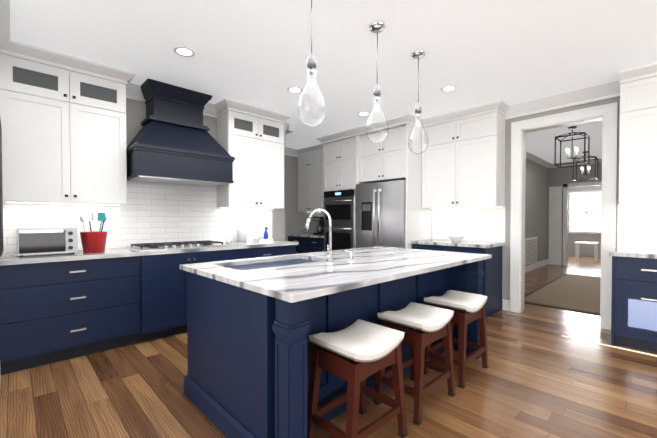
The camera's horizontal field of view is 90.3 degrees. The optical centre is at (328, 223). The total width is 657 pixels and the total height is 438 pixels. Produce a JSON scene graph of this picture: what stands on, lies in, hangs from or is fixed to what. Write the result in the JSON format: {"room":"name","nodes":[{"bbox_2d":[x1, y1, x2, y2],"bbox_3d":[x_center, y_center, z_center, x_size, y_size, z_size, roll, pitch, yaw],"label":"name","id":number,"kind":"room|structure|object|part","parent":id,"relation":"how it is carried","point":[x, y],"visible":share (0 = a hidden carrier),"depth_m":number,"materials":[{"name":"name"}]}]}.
{"room":"kitchen","nodes":[
{"label":"kitchen","id":0,"kind":"room"},
{"bbox_2d":[0,0,16,376],"bbox_3d":[-2.143,-0.157,2.059,0.220,2.720,2.200,-1,1,-44],"label":"wall","id":1,"kind":"structure","parent":0,"point":[4,4],"depth_m":2.39,"materials":[{"name":"beige paint"}]},
{"bbox_2d":[109,83,295,248],"bbox_3d":[-3.350,-0.165,2.596,7.570,2.720,0.250,-1,1,-44],"label":"wall","id":2,"kind":"structure","parent":0,"point":[284,219],"depth_m":5.02,"materials":[{"name":"beige paint"}]},
{"bbox_2d":[0,39,135,205],"bbox_3d":[-2.455,-0.859,3.135,0.982,1.337,0.396,-1,1,-44],"label":"upper cabinet","id":3,"kind":"object","parent":2,"relation":"attached to","point":[63,120],"visible":1,"depth_m":2.98,"materials":[{"name":"white paint"}]},
{"bbox_2d":[2,181,271,253],"bbox_3d":[-1.911,-0.133,3.947,2.934,0.785,0.007,-1,1,-44],"label":"tile backsplash","id":4,"kind":"structure","parent":2,"relation":"attached to","point":[149,212],"depth_m":3.80,"materials":[{"name":"white tile"}]},
{"bbox_2d":[126,78,234,186],"bbox_3d":[-1.699,-1.007,3.738,1.064,1.059,0.578,-1,1,-44],"label":"range hood","id":5,"kind":"object","parent":2,"relation":"attached to","point":[173,141],"visible":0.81,"depth_m":3.60,"materials":[{"name":"blue paint"}]},
{"bbox_2d":[214,98,290,208],"bbox_3d":[-1.039,-0.879,4.504,1.000,1.337,0.396,-1,1,-44],"label":"upper cabinet","id":6,"kind":"object","parent":2,"relation":"attached to","point":[250,139],"visible":1,"depth_m":4.35,"materials":[{"name":"white paint"}]},
{"bbox_2d":[296,149,307,233],"bbox_3d":[-1.559,-0.221,6.275,2.860,2.720,0.250,-1,1,-44],"label":"wall","id":7,"kind":"structure","parent":0,"point":[301,217],"depth_m":7.12,"materials":[{"name":"beige paint"}]},
{"bbox_2d":[0,255,656,437],"bbox_3d":[2.388,1.200,4.235,18.070,0.060,8.700,-1,1,-44],"label":"floor","id":8,"kind":"structure","parent":0,"point":[540,376],"depth_m":2.32,"materials":[{"name":"brown wood"}]},
{"bbox_2d":[0,240,298,374],"bbox_3d":[-1.685,0.721,3.731,2.936,0.914,0.645,-1,1,-44],"label":"base cabinet","id":9,"kind":"object","parent":8,"relation":"on","point":[56,307],"visible":0.62,"depth_m":2.94,"materials":[{"name":"blue paint"}]},
{"bbox_2d":[16,227,77,256],"bbox_3d":[-2.522,0.158,2.931,0.400,0.235,0.347,-1,1,-44],"label":"toaster oven","id":10,"kind":"object","parent":9,"relation":"on","point":[33,241],"visible":1,"depth_m":2.83,"materials":[{"name":"metal"}]},
{"bbox_2d":[80,212,107,252],"bbox_3d":[-2.260,0.082,3.148,0.224,0.380,0.240,-1,1,-44],"label":"utensil crock","id":11,"kind":"object","parent":9,"relation":"on","point":[93,241],"visible":1,"depth_m":3.08,"materials":[{"name":"red ceramic"}]},
{"bbox_2d":[127,240,228,250],"bbox_3d":[-1.693,0.241,3.715,0.940,0.045,0.515,-1,1,-44],"label":"cooktop","id":12,"kind":"object","parent":9,"relation":"in","point":[168,245],"visible":1,"depth_m":3.59,"materials":[{"name":"silver metal"}]},
{"bbox_2d":[225,238,230,243],"bbox_3d":[-1.294,0.221,4.208,0.072,0.070,0.074,-1,1,-44],"label":"cup","id":13,"kind":"object","parent":9,"relation":"on","point":[228,240],"visible":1,"depth_m":4.18,"materials":[{"name":"white ceramic"}]},
{"bbox_2d":[236,217,246,242],"bbox_3d":[-1.177,0.079,4.430,0.150,0.347,0.150,-1,1,-44],"label":"paper towel roll","id":14,"kind":"object","parent":9,"relation":"on","point":[241,232],"visible":1,"depth_m":4.38,"materials":[{"name":"white paper"}]},
{"bbox_2d":[253,227,272,241],"bbox_3d":[-0.919,0.150,4.611,0.240,0.200,0.140,-1,1,-44],"label":"soap tray","id":15,"kind":"object","parent":9,"relation":"on","point":[264,239],"visible":1,"depth_m":4.57,"materials":[{"name":"white ceramic"}]},
{"bbox_2d":[286,233,323,253],"bbox_3d":[-0.259,0.676,6.699,0.631,0.914,1.154,-1,1,-44],"label":"base cabinet","id":16,"kind":"object","parent":8,"relation":"on","point":[310,242],"visible":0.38,"depth_m":6.45,"materials":[{"name":"blue paint"}]},
{"bbox_2d":[313,217,323,234],"bbox_3d":[-0.142,0.038,6.696,0.262,0.360,0.220,-1,1,-44],"label":"coffee maker","id":17,"kind":"object","parent":16,"relation":"on","point":[320,229],"visible":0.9,"depth_m":6.61,"materials":[{"name":"black metal"}]},
{"bbox_2d":[180,246,491,437],"bbox_3d":[0.210,0.738,2.603,2.240,0.914,1.270,-1,1,-44],"label":"kitchen island","id":18,"kind":"object","parent":8,"relation":"on","point":[249,360],"depth_m":1.95,"materials":[{"name":"blue paint"}]},
{"bbox_2d":[303,209,333,261],"bbox_3d":[-0.072,0.085,2.465,0.140,0.395,0.228,-1,1,-44],"label":"faucet","id":19,"kind":"object","parent":18,"relation":"on","point":[329,250],"visible":1,"depth_m":2.43,"materials":[{"name":"metal"}]},
{"bbox_3d":[0.210,0.403,2.598,2.240,0.244,1.270,-1,1,-44],"label":"kitchen island top","id":20,"kind":"part","parent":18,"relation":"part of","materials":[{"name":"white stone"}]},
{"bbox_2d":[343,250,352,258],"bbox_3d":[0.158,0.245,2.609,0.055,0.071,0.083,-1,1,-44],"label":"soap dispenser","id":21,"kind":"object","parent":18,"relation":"on","point":[350,255],"visible":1,"depth_m":2.59,"materials":[{"name":"metal"}]},
{"bbox_2d":[321,132,360,250],"bbox_3d":[0.419,-0.173,5.939,0.696,2.635,0.845,-1,1,-44],"label":"tall cabinet","id":22,"kind":"object","parent":8,"relation":"on","point":[340,156],"depth_m":5.67,"materials":[{"name":"white paint"}]},
{"bbox_2d":[307,319,407,437],"bbox_3d":[0.158,0.900,1.810,0.490,0.614,0.340,-1,1,-44],"label":"stool","id":23,"kind":"object","parent":8,"relation":"on","point":[368,348],"visible":1,"depth_m":1.74,"materials":[{"name":"brown wood"}]},
{"bbox_3d":[0.158,0.644,1.806,0.416,0.102,0.340,-1,1,-44],"label":"seat","id":24,"kind":"part","parent":23,"relation":"part of","materials":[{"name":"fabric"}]},
{"bbox_2d":[356,180,405,247],"bbox_3d":[0.995,0.255,5.260,0.767,1.800,0.920,-1,1,-44],"label":"fridge","id":25,"kind":"object","parent":8,"relation":"on","point":[380,213],"visible":0.48,"depth_m":4.98,"materials":[{"name":"metal"}]},
{"bbox_2d":[374,302,454,425],"bbox_3d":[0.597,0.894,2.234,0.490,0.614,0.340,-1,1,-44],"label":"stool","id":26,"kind":"object","parent":8,"relation":"on","point":[432,321],"visible":0.98,"depth_m":2.14,"materials":[{"name":"brown wood"}]},
{"bbox_3d":[0.597,0.638,2.230,0.416,0.102,0.340,-1,1,-44],"label":"seat","id":27,"kind":"part","parent":26,"relation":"part of","materials":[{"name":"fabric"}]},
{"bbox_2d":[424,290,487,388],"bbox_3d":[1.035,0.887,2.658,0.490,0.614,0.340,-1,1,-44],"label":"stool","id":28,"kind":"object","parent":8,"relation":"on","point":[466,308],"visible":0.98,"depth_m":2.56,"materials":[{"name":"brown wood"}]},
{"bbox_3d":[1.035,0.631,2.654,0.416,0.102,0.340,-1,1,-44],"label":"seat","id":29,"kind":"part","parent":28,"relation":"part of","materials":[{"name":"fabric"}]},
{"bbox_2d":[410,239,503,317],"bbox_3d":[1.783,0.708,4.587,0.631,0.914,1.067,-1,1,-44],"label":"base cabinet","id":30,"kind":"object","parent":8,"relation":"on","point":[492,278],"visible":0.19,"depth_m":4.25,"materials":[{"name":"blue paint"}]},
{"bbox_2d":[447,235,464,241],"bbox_3d":[1.796,0.207,4.594,0.250,0.085,0.250,-1,1,-44],"label":"bowl","id":31,"kind":"object","parent":30,"relation":"on","point":[456,238],"visible":1,"depth_m":4.54,"materials":[{"name":"ceramic"}]},
{"bbox_2d":[524,273,600,314],"bbox_3d":[4.435,1.142,5.699,3.490,0.012,1.140,-1,1,-44],"label":"rug","id":32,"kind":"object","parent":8,"relation":"on","point":[577,293],"visible":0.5,"depth_m":5.28,"materials":[{"name":"wicker"}]},
{"bbox_2d":[575,242,598,261],"bbox_3d":[7.616,0.818,9.633,0.400,0.540,0.500,-1,1,-44],"label":"side table","id":33,"kind":"object","parent":8,"relation":"on","point":[595,251],"visible":1,"depth_m":9.58,"materials":[{"name":"white paint"}]},
{"bbox_2d":[562,335,656,356],"bbox_3d":[2.840,1.188,3.058,0.040,0.001,1.080,-1,1,-44],"label":"wooden floorboards","id":34,"kind":"object","parent":8,"relation":"on","point":[610,346],"visible":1,"depth_m":3.15,"materials":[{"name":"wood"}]},
{"bbox_2d":[609,248,656,352],"bbox_3d":[3.295,0.732,3.024,0.631,0.914,1.012,-1,1,-44],"label":"base cabinet","id":35,"kind":"object","parent":8,"relation":"on","point":[634,303],"visible":1,"depth_m":3.07,"materials":[{"name":"blue paint"}]},
{"bbox_2d":[10,0,656,163],"bbox_3d":[2.388,-1.585,4.193,18.070,0.089,8.700,-1,1,-44],"label":"ceiling","id":36,"kind":"structure","parent":0,"point":[256,53],"depth_m":2.85,"materials":[{"name":"paint"}]},
{"bbox_2d":[298,0,325,125],"bbox_3d":[-0.106,-1.066,2.054,0.176,0.898,0.176,-1,1,-44],"label":"pendant light","id":37,"kind":"object","parent":36,"relation":"hanging from","point":[311,63],"visible":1,"depth_m":2.05,"materials":[{"name":"clear glass"}]},
{"bbox_2d":[366,21,388,142],"bbox_3d":[0.376,-1.073,2.519,0.176,0.898,0.176,-1,1,-44],"label":"pendant light","id":38,"kind":"object","parent":36,"relation":"hanging from","point":[377,27],"visible":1,"depth_m":2.51,"materials":[{"name":"clear glass"}]},
{"bbox_2d":[408,50,427,153],"bbox_3d":[0.807,-1.079,2.936,0.176,0.898,0.176,-1,1,-44],"label":"pendant light","id":39,"kind":"object","parent":36,"relation":"hanging from","point":[418,54],"visible":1,"depth_m":2.93,"materials":[{"name":"clear glass"}]},
{"bbox_2d":[554,126,589,167],"bbox_3d":[3.944,-1.255,5.286,0.398,0.618,0.398,-1,1,-44],"label":"chandelier","id":40,"kind":"object","parent":36,"relation":"hanging from","point":[585,135],"visible":1,"depth_m":5.28,"materials":[{"name":"black metal"}]},
{"bbox_2d":[573,151,598,180],"bbox_3d":[5.681,-1.284,7.215,0.398,0.618,0.398,-1,1,-44],"label":"chandelier","id":41,"kind":"object","parent":36,"relation":"hanging from","point":[588,167],"visible":0.85,"depth_m":7.21,"materials":[{"name":"black metal"}]},
{"bbox_2d":[308,80,653,329],"bbox_3d":[2.448,-0.192,4.398,0.272,2.720,8.520,-1,1,-44],"label":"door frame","id":42,"kind":"structure","parent":0,"point":[592,104],"depth_m":3.98,"materials":[{"name":"beige paint"}]},
{"bbox_2d":[298,148,320,211],"bbox_3d":[-0.263,-0.880,6.899,0.326,1.250,0.829,-1,1,-44],"label":"upper cabinet","id":43,"kind":"object","parent":42,"relation":"attached to","point":[309,163],"depth_m":6.80,"materials":[{"name":"white paint"}]},
{"bbox_2d":[361,120,420,183],"bbox_3d":[1.059,-1.084,5.306,0.636,0.795,0.935,-1,1,-44],"label":"upper cabinet","id":44,"kind":"object","parent":42,"relation":"attached to","point":[391,159],"depth_m":4.95,"materials":[{"name":"white paint"}]},
{"bbox_2d":[421,108,505,207],"bbox_3d":[1.893,-0.854,4.669,0.326,1.235,1.065,-1,1,-44],"label":"upper cabinet","id":45,"kind":"object","parent":42,"relation":"attached to","point":[459,162],"depth_m":4.47,"materials":[{"name":"white paint"}]},
{"bbox_2d":[432,207,504,241],"bbox_3d":[2.013,0.005,4.794,0.007,0.484,1.070,-1,1,-44],"label":"tile backsplash","id":46,"kind":"structure","parent":42,"relation":"attached to","point":[445,221],"depth_m":4.75,"materials":[{"name":"white tile"}]},
{"bbox_2d":[617,203,656,249],"bbox_3d":[3.525,0.029,3.230,0.007,0.484,1.000,-1,1,-44],"label":"tile backsplash","id":47,"kind":"structure","parent":42,"relation":"attached to","point":[628,236],"depth_m":3.48,"materials":[{"name":"white tile"}]},
{"bbox_2d":[619,62,656,203],"bbox_3d":[3.393,-0.865,3.068,0.396,1.322,0.970,-1,1,-44],"label":"upper cabinet","id":48,"kind":"object","parent":42,"relation":"attached to","point":[638,143],"visible":1,"depth_m":3.23,"materials":[{"name":"white paint"}]},
{"bbox_2d":[525,151,552,272],"bbox_3d":[4.037,-0.232,7.018,5.700,2.720,0.240,-1,1,-44],"label":"wall","id":49,"kind":"structure","parent":0,"point":[539,172],"depth_m":8.22,"materials":[{"name":"paint"}]},
{"bbox_2d":[553,159,601,265],"bbox_3d":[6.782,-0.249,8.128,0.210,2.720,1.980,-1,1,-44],"label":"wall","id":50,"kind":"structure","parent":0,"point":[562,211],"depth_m":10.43,"materials":[{"name":"paint"}]}
]}

